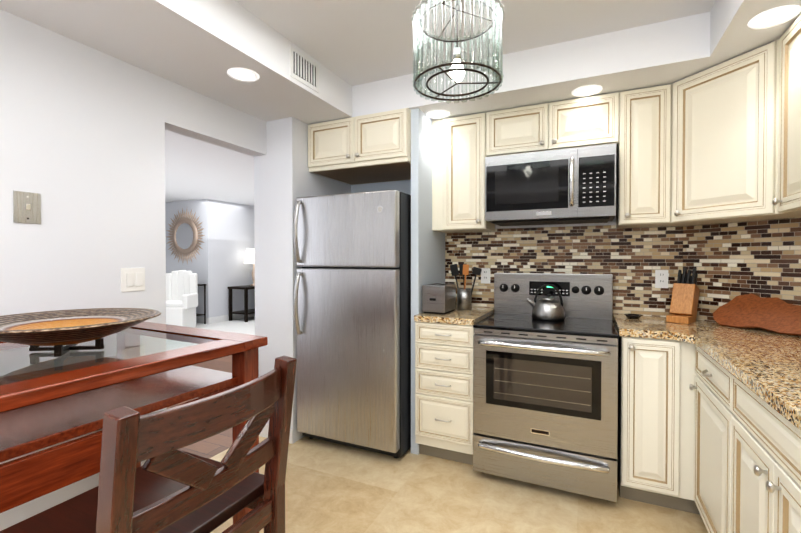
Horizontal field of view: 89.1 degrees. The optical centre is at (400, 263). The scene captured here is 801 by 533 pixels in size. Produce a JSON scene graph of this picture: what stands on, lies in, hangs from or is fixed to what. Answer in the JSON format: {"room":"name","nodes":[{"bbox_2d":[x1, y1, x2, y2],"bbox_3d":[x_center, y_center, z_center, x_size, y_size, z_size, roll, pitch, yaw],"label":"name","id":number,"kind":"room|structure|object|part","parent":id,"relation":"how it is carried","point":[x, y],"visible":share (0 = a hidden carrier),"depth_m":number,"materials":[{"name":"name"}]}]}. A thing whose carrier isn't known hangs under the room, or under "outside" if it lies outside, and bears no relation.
{"room":"kitchen","nodes":[
{"label":"kitchen","id":0,"kind":"room"},
{"bbox_2d":[0,9,266,530],"bbox_3d":[-1.810,-0.017,1.297,0.120,2.620,3.720,0,1,25],"label":"wall","id":1,"kind":"structure","parent":0,"point":[83,127],"depth_m":1.88,"materials":[{"name":"white paint"}]},
{"bbox_2d":[13,190,40,223],"bbox_3d":[-1.552,-0.232,1.693,0.012,0.130,0.090,0,1,25],"label":"switch plate","id":2,"kind":"object","parent":1,"relation":"attached to","point":[26,207],"visible":1,"depth_m":1.69,"materials":[{"name":"grey plastic"}]},
{"bbox_2d":[121,268,144,291],"bbox_3d":[-1.372,0.084,2.087,0.010,0.120,0.120,0,1,25],"label":"switch plate","id":3,"kind":"object","parent":1,"relation":"attached to","point":[132,279],"visible":1,"depth_m":2.08,"materials":[{"name":"white plastic"}]},
{"bbox_2d":[165,130,253,205],"bbox_3d":[-3.424,-1.320,6.598,7.290,0.100,9.040,0,1,25],"label":"ceiling","id":4,"kind":"structure","parent":0,"point":[196,169],"depth_m":5.63,"materials":[{"name":"white paint"}]},
{"bbox_2d":[165,199,254,317],"bbox_3d":[-3.424,-0.070,6.613,7.290,2.600,9.040,0,1,25],"label":"wall","id":5,"kind":"structure","parent":0,"point":[218,266],"depth_m":8.49,"materials":[{"name":"white paint"}]},
{"bbox_2d":[166,208,204,264],"bbox_3d":[-4.463,-0.561,8.393,1.210,1.201,0.034,0,1,25],"label":"sunburst mirror","id":6,"kind":"object","parent":5,"relation":"attached to","point":[185,236],"visible":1,"depth_m":8.38,"materials":[{"name":"gold glass"}]},
{"bbox_2d":[196,317,207,323],"bbox_3d":[-4.988,1.146,8.671,2.490,0.120,0.017,0,1,25],"label":"baseboard","id":7,"kind":"structure","parent":5,"relation":"attached to","point":[198,319],"depth_m":8.22,"materials":[{"name":"white"}]},
{"bbox_2d":[208,314,253,323],"bbox_3d":[-3.169,1.135,9.589,0.017,0.120,3.214,0,1,25],"label":"baseboard","id":8,"kind":"structure","parent":5,"relation":"attached to","point":[210,320],"depth_m":8.49,"materials":[{"name":"white"}]},
{"bbox_2d":[254,117,350,442],"bbox_3d":[-0.755,-0.041,3.287,0.355,2.620,0.780,0,1,25],"label":"wall","id":9,"kind":"structure","parent":0,"point":[284,178],"depth_m":2.93,"materials":[{"name":"white paint"}]},
{"bbox_2d":[259,424,292,443],"bbox_3d":[-0.921,1.224,2.943,0.355,0.100,0.012,0,1,25],"label":"baseboard","id":10,"kind":"structure","parent":9,"relation":"attached to","point":[264,432],"depth_m":2.95,"materials":[{"name":"white"}]},
{"bbox_2d":[351,180,410,194],"bbox_3d":[-0.064,0.118,3.396,0.809,2.300,0.004,0,1,25],"label":"wall","id":11,"kind":"structure","parent":0,"point":[403,186],"depth_m":3.42,"materials":[{"name":"white paint"}]},
{"bbox_2d":[308,108,410,184],"bbox_3d":[-0.194,-0.853,3.103,0.806,0.350,0.614,0,1,25],"label":"upper cabinet","id":12,"kind":"object","parent":11,"relation":"attached to","point":[376,147],"depth_m":2.84,"materials":[{"name":"beige wood"}]},
{"bbox_2d":[0,0,800,124],"bbox_3d":[-0.127,-1.163,0.931,3.470,0.320,4.740,0,1,25],"label":"soffit","id":13,"kind":"structure","parent":0,"point":[202,47],"depth_m":2.12,"materials":[{"name":"white paint"}]},
{"bbox_2d":[227,68,258,81],"bbox_3d":[-0.847,-1.014,2.194,0.164,0.006,0.164,0,1,25],"label":"recessed light","id":14,"kind":"object","parent":13,"relation":"in","point":[244,74],"visible":1,"depth_m":2.19,"materials":[{"name":"white"}]},
{"bbox_2d":[290,45,318,92],"bbox_3d":[-0.556,-1.130,2.377,0.013,0.170,0.260,0,1,25],"label":"ceiling vent","id":15,"kind":"object","parent":13,"relation":"in","point":[304,69],"visible":1,"depth_m":2.36,"materials":[{"name":"white metal"}]},
{"bbox_2d":[426,110,449,118],"bbox_3d":[0.259,-1.022,2.793,0.164,0.006,0.164,0,1,25],"label":"recessed light","id":16,"kind":"object","parent":13,"relation":"in","point":[436,114],"visible":1,"depth_m":2.79,"materials":[{"name":"white"}]},
{"bbox_2d":[572,85,601,96],"bbox_3d":[1.102,-1.017,2.401,0.164,0.006,0.164,0,1,25],"label":"recessed light","id":17,"kind":"object","parent":13,"relation":"in","point":[586,90],"visible":1,"depth_m":2.39,"materials":[{"name":"white"}]},
{"bbox_2d":[748,5,800,28],"bbox_3d":[1.534,-1.008,1.671,0.164,0.006,0.164,0,1,25],"label":"recessed light","id":18,"kind":"object","parent":13,"relation":"in","point":[774,17],"visible":1,"depth_m":1.66,"materials":[{"name":"white"}]},
{"bbox_2d":[411,108,444,454],"bbox_3d":[0.212,0.123,2.961,0.055,2.300,0.560,0,1,25],"label":"wall","id":19,"kind":"structure","parent":0,"point":[427,255],"depth_m":2.73,"materials":[{"name":"white paint"}]},
{"bbox_2d":[432,112,495,233],"bbox_3d":[0.463,-0.632,2.963,0.390,0.789,0.310,0,1,25],"label":"upper cabinet","id":20,"kind":"object","parent":19,"relation":"attached to","point":[460,143],"depth_m":2.82,"materials":[{"name":"beige wood"}]},
{"bbox_2d":[166,316,707,532],"bbox_3d":[-2.188,1.272,5.172,10.760,0.050,10.640,0,1,25],"label":"floor","id":21,"kind":"structure","parent":0,"point":[331,487],"depth_m":2.20,"materials":[{"name":"tile"}]},
{"bbox_2d":[0,308,267,532],"bbox_3d":[-1.145,0.736,1.421,0.932,1.110,0.920,0,1,28],"label":"dining table","id":22,"kind":"object","parent":21,"relation":"on","point":[44,408],"visible":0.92,"depth_m":1.25,"materials":[{"name":"brown wood"}]},
{"bbox_2d":[0,308,160,356],"bbox_3d":[-1.123,0.236,1.370,0.547,0.110,0.547,0,1,25],"label":"bowl","id":23,"kind":"object","parent":22,"relation":"on","point":[55,329],"depth_m":1.37,"materials":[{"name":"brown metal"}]},
{"bbox_3d":[-1.145,0.299,1.416,0.706,0.008,0.706,0,1,28],"label":"glass","id":24,"kind":"part","parent":22,"relation":"part of","materials":[{"name":"clear glass"}]},
{"bbox_2d":[0,355,296,532],"bbox_3d":[-0.565,0.770,0.953,0.485,1.055,0.450,0,1,25],"label":"chair","id":25,"kind":"object","parent":21,"relation":"on","point":[167,486],"visible":1,"depth_m":0.88,"materials":[{"name":"brown wood"}]},
{"bbox_2d":[166,270,197,327],"bbox_3d":[-4.133,0.675,7.454,0.670,1.090,0.640,0,1,-3],"label":"chair","id":26,"kind":"object","parent":21,"relation":"on","point":[181,295],"visible":0.71,"depth_m":7.61,"materials":[{"name":"white fabric"}]},
{"bbox_2d":[196,284,205,323],"bbox_3d":[-4.182,0.815,8.101,0.530,0.795,0.300,0,1,25],"label":"console table","id":27,"kind":"object","parent":21,"relation":"on","point":[204,285],"visible":0.25,"depth_m":8.11,"materials":[{"name":"black wood"}]},
{"bbox_2d":[228,285,254,321],"bbox_3d":[-3.226,0.847,8.793,0.520,0.715,0.800,0,1,25],"label":"side table","id":28,"kind":"object","parent":21,"relation":"on","point":[246,311],"visible":0.48,"depth_m":8.49,"materials":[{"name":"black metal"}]},
{"bbox_2d":[244,249,254,285],"bbox_3d":[-3.193,0.085,8.878,0.420,0.804,0.420,0,1,25],"label":"table lamp","id":29,"kind":"object","parent":28,"relation":"on","point":[250,256],"visible":0.71,"depth_m":8.71,"materials":[{"name":"beige"}]},
{"bbox_2d":[293,190,410,457],"bbox_3d":[-0.247,0.402,3.004,0.784,1.739,0.795,0,1,25],"label":"fridge","id":30,"kind":"object","parent":21,"relation":"on","point":[352,303],"visible":0.92,"depth_m":2.68,"materials":[{"name":"silver metal"}]},
{"bbox_3d":[-0.421,0.060,2.681,0.674,0.995,0.069,0,1,25],"label":"handle","id":31,"kind":"part","parent":30,"relation":"part of","materials":[{"name":"silver metal"}]},
{"bbox_2d":[473,273,618,501],"bbox_3d":[0.898,0.675,2.516,0.768,1.204,0.732,0,1,25],"label":"range","id":32,"kind":"object","parent":21,"relation":"on","point":[545,403],"visible":1,"depth_m":2.27,"materials":[{"name":"silver metal"}]},
{"bbox_2d":[526,284,564,320],"bbox_3d":[0.950,0.246,2.664,0.239,0.228,0.204,0,1,25],"label":"kettle","id":33,"kind":"object","parent":32,"relation":"on","point":[547,307],"visible":1,"depth_m":2.60,"materials":[{"name":"silver metal"}]},
{"bbox_2d":[414,306,800,532],"bbox_3d":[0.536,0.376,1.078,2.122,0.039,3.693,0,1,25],"label":"kitchen cabinet","id":34,"kind":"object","parent":21,"relation":"on","point":[709,425],"depth_m":2.03,"materials":[{"name":"beige wood"}]},
{"bbox_2d":[422,283,455,313],"bbox_3d":[0.264,0.239,2.788,0.163,0.191,0.252,0,1,25],"label":"toaster","id":35,"kind":"object","parent":34,"relation":"on","point":[438,298],"visible":1,"depth_m":2.70,"materials":[{"name":"silver metal"}]},
{"bbox_2d":[450,264,481,309],"bbox_3d":[0.465,0.167,2.932,0.236,0.331,0.100,0,1,25],"label":"utensil crock","id":36,"kind":"object","parent":34,"relation":"on","point":[464,294],"visible":1,"depth_m":2.90,"materials":[{"name":"silver metal"}]},
{"bbox_2d":[624,314,641,318],"bbox_3d":[1.439,0.328,2.514,0.099,0.020,0.099,0,1,25],"label":"dish","id":37,"kind":"object","parent":34,"relation":"on","point":[635,316],"visible":1,"depth_m":2.50,"materials":[{"name":"black ceramic"}]},
{"bbox_2d":[666,268,699,323],"bbox_3d":[1.653,0.183,2.375,0.220,0.313,0.110,-1,1,-40],"label":"knife block","id":38,"kind":"object","parent":34,"relation":"on","point":[684,300],"visible":1,"depth_m":2.36,"materials":[{"name":"brown wood"}]},
{"bbox_2d":[713,293,800,335],"bbox_3d":[1.865,0.253,1.987,0.455,0.180,0.465,0,1,25],"label":"cutting board","id":39,"kind":"object","parent":34,"relation":"on","point":[775,314],"visible":0.98,"depth_m":2.08,"materials":[{"name":"brown wood"}]},
{"bbox_2d":[235,0,715,85],"bbox_3d":[-0.086,-1.273,0.971,2.090,0.100,3.250,0,1,25],"label":"ceiling","id":40,"kind":"structure","parent":0,"point":[354,42],"depth_m":2.10,"materials":[{"name":"white paint"}]},
{"bbox_2d":[411,0,504,102],"bbox_3d":[0.231,-0.976,1.655,0.374,0.509,0.372,0,1,25],"label":"pendant chandelier","id":41,"kind":"object","parent":40,"relation":"hanging from","point":[457,70],"visible":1,"depth_m":1.62,"materials":[{"name":"clear glass"}]},
{"bbox_2d":[481,268,489,283],"bbox_3d":[0.640,0.095,3.057,0.070,0.115,0.007,0,1,25],"label":"outlet","id":42,"kind":"object","parent":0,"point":[485,273],"depth_m":3.05,"materials":[{"name":"white plastic"}]},
{"bbox_2d":[495,216,615,228],"bbox_3d":[0.847,-0.038,3.039,3.470,2.620,0.120,0,1,25],"label":"wall","id":43,"kind":"structure","parent":0,"point":[613,222],"depth_m":2.84,"materials":[{"name":"white paint"}]},
{"bbox_2d":[488,93,615,156],"bbox_3d":[1.000,-0.871,2.711,0.795,0.304,0.310,0,1,25],"label":"upper cabinet","id":44,"kind":"object","parent":43,"relation":"attached to","point":[585,121],"depth_m":2.56,"materials":[{"name":"beige wood"}]},
{"bbox_2d":[485,143,615,225],"bbox_3d":[0.969,-0.481,2.655,0.760,0.428,0.446,0,1,25],"label":"microwave","id":45,"kind":"object","parent":44,"relation":"attached to","point":[569,186],"visible":1,"depth_m":2.50,"materials":[{"name":"grey metal"}]},
{"bbox_3d":[1.019,-0.487,2.418,0.026,0.297,0.058,0,1,25],"label":"handle","id":46,"kind":"part","parent":45,"relation":"part of","materials":[{"name":"silver metal"}]},
{"bbox_2d":[612,85,667,229],"bbox_3d":[1.478,-0.626,2.491,0.260,0.789,0.310,0,1,25],"label":"upper cabinet","id":47,"kind":"object","parent":43,"relation":"attached to","point":[641,114],"depth_m":2.36,"materials":[{"name":"beige wood"}]},
{"bbox_2d":[660,41,775,229],"bbox_3d":[1.830,-0.622,2.137,0.676,0.789,0.656,0,1,25],"label":"upper cabinet","id":48,"kind":"object","parent":43,"relation":"attached to","point":[708,174],"depth_m":2.04,"materials":[{"name":"beige wood"}]},
{"bbox_2d":[655,270,667,287],"bbox_3d":[1.660,0.100,2.583,0.070,0.115,0.007,0,1,25],"label":"outlet","id":49,"kind":"object","parent":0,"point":[661,276],"depth_m":2.58,"materials":[{"name":"white plastic"}]},
{"bbox_2d":[680,218,800,337],"bbox_3d":[1.904,0.072,2.165,0.575,0.640,0.575,0,1,25],"label":"tile backsplash","id":50,"kind":"structure","parent":0,"point":[731,258],"depth_m":2.21,"materials":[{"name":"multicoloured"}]},
{"bbox_2d":[772,14,800,217],"bbox_3d":[1.755,-0.615,1.566,0.330,0.789,0.442,0,1,25],"label":"upper cabinet","id":51,"kind":"object","parent":0,"relation":"attached to","point":[786,103],"depth_m":1.75,"materials":[{"name":"beige wood"}]}
]}

